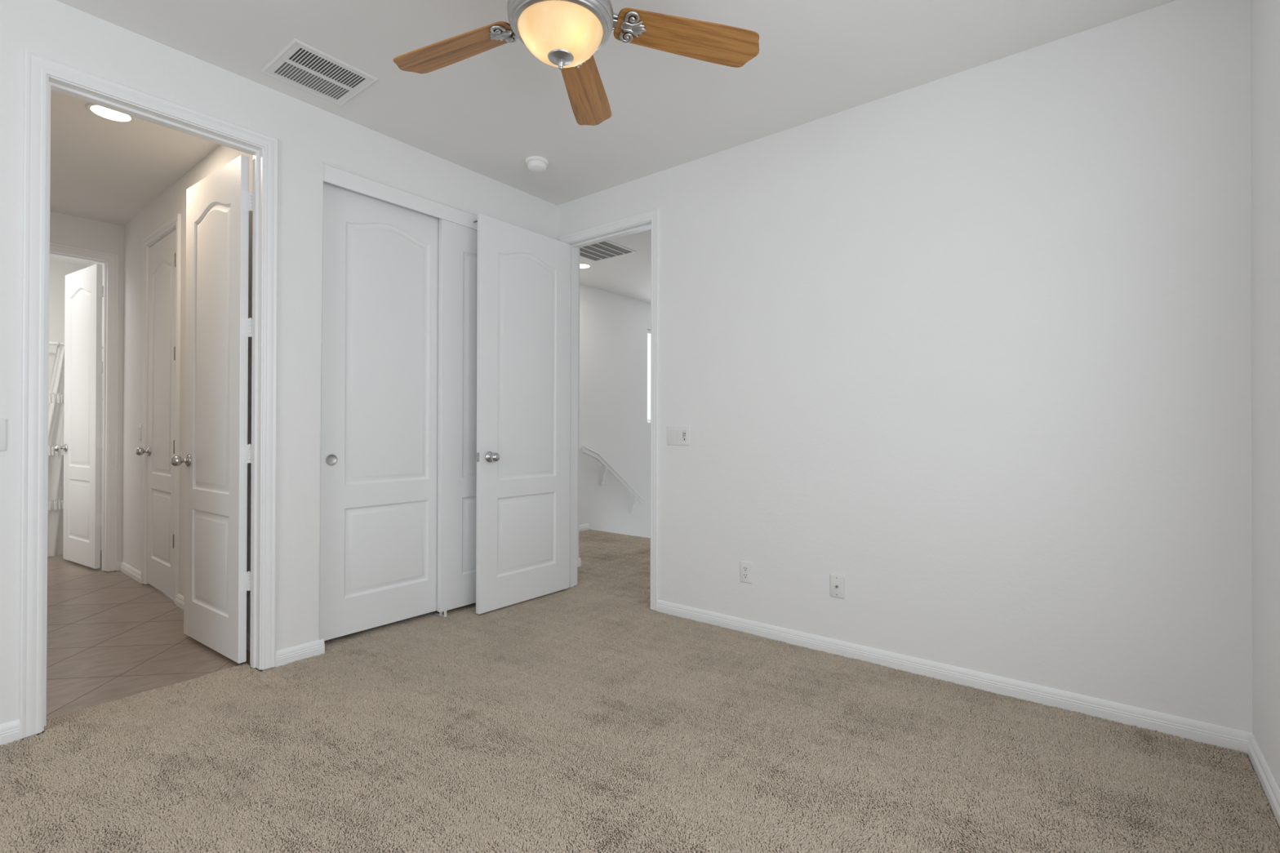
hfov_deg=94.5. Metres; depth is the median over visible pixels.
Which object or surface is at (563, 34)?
ceiling fan
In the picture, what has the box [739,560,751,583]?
wall outlet
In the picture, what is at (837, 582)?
outlet
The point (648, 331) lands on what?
window
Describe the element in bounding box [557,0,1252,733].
wall
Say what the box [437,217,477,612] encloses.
door
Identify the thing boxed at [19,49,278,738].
door frame
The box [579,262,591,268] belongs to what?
recessed light
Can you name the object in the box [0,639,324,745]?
baseboard
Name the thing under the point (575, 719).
floor
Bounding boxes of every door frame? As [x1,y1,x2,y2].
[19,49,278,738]
[49,242,119,571]
[141,213,181,604]
[559,208,659,610]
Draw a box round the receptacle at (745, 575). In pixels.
[743,573,747,578]
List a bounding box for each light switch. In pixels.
[0,417,7,451]
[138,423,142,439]
[666,426,690,445]
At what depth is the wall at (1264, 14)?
1.90 m
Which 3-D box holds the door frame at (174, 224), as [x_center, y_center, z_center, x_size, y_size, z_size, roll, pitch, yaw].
[-3.255,-0.114,4.101,0.836,2.506,0.132,0,0,38]
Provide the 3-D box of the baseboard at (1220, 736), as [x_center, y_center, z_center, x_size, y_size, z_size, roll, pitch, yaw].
[1.130,1.119,2.880,2.596,0.078,0.014,0,0,38]
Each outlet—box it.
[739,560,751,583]
[829,573,844,599]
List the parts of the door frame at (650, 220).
casing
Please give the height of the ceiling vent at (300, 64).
0.008 m
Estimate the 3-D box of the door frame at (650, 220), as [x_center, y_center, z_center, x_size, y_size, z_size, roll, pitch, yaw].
[-0.192,-0.106,4.013,0.880,2.506,0.147,0,0,38]
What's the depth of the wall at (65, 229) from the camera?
4.68 m
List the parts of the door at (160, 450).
knob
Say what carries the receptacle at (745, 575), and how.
attached to the wall outlet at (745, 567)
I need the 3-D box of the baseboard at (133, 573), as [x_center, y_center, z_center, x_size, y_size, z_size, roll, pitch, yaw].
[-3.010,1.112,3.816,2.886,0.078,0.033,0,0,38]
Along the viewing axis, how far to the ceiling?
2.73 m
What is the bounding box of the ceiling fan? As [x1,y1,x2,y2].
[393,0,759,125]
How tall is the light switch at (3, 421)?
0.119 m
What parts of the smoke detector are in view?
plate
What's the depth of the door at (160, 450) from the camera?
4.07 m
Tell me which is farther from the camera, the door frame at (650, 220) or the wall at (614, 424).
the wall at (614, 424)
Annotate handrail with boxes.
[581,446,644,514]
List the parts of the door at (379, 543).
finger pull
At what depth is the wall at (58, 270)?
5.75 m
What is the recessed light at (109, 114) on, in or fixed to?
in the ceiling
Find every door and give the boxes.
[53,263,103,568]
[135,229,176,598]
[170,155,253,663]
[320,181,439,640]
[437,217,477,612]
[475,213,569,614]
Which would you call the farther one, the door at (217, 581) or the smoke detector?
the smoke detector
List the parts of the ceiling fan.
blade, lamp shade, blade, blade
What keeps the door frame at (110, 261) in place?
attached to the wall at (65, 229)
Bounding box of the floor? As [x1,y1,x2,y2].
[0,529,1279,852]
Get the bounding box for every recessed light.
[85,102,135,123]
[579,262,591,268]
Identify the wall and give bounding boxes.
[0,0,557,739]
[48,260,87,387]
[49,211,124,572]
[87,262,103,551]
[121,144,253,634]
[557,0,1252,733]
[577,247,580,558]
[578,284,650,537]
[1250,0,1279,790]
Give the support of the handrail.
attached to the wall at (614, 424)
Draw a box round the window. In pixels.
[647,329,650,422]
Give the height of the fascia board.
0.085 m
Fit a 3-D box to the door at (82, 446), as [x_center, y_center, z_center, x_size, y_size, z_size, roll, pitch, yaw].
[-4.594,-0.083,4.881,0.753,2.420,0.193,0,0,31]
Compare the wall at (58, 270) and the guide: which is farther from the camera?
the wall at (58, 270)
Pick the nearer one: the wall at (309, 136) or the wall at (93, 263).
the wall at (309, 136)
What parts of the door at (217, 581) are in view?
knob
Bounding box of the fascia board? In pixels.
[323,164,477,230]
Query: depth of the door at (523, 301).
3.83 m
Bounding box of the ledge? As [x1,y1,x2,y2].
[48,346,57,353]
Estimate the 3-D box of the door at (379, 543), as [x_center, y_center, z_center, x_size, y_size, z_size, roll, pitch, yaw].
[-1.425,-0.089,3.345,0.039,2.400,0.764,0,0,38]
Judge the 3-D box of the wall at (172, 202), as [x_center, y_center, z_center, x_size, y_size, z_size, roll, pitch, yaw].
[-2.937,-0.221,3.861,2.946,2.760,0.115,0,0,38]
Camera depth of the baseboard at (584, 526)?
6.56 m
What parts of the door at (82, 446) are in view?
knob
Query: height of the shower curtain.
1.866 m
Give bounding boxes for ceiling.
[49,0,1175,337]
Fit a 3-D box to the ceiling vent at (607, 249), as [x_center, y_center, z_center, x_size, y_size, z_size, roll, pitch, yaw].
[-0.417,-1.584,5.280,0.510,0.008,0.610,0,0,38]
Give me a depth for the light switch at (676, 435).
3.59 m
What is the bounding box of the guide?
[435,608,447,617]
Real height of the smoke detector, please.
0.053 m
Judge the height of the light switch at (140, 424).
0.119 m
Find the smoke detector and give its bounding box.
[525,155,548,172]
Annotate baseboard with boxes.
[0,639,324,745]
[116,561,249,651]
[577,523,589,567]
[657,600,1252,755]
[1247,734,1279,827]
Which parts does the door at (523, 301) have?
latch plate, knob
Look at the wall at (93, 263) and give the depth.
5.48 m
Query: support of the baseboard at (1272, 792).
attached to the wall at (1264, 14)
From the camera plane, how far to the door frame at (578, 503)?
4.88 m
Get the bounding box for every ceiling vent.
[261,38,377,105]
[579,240,636,262]

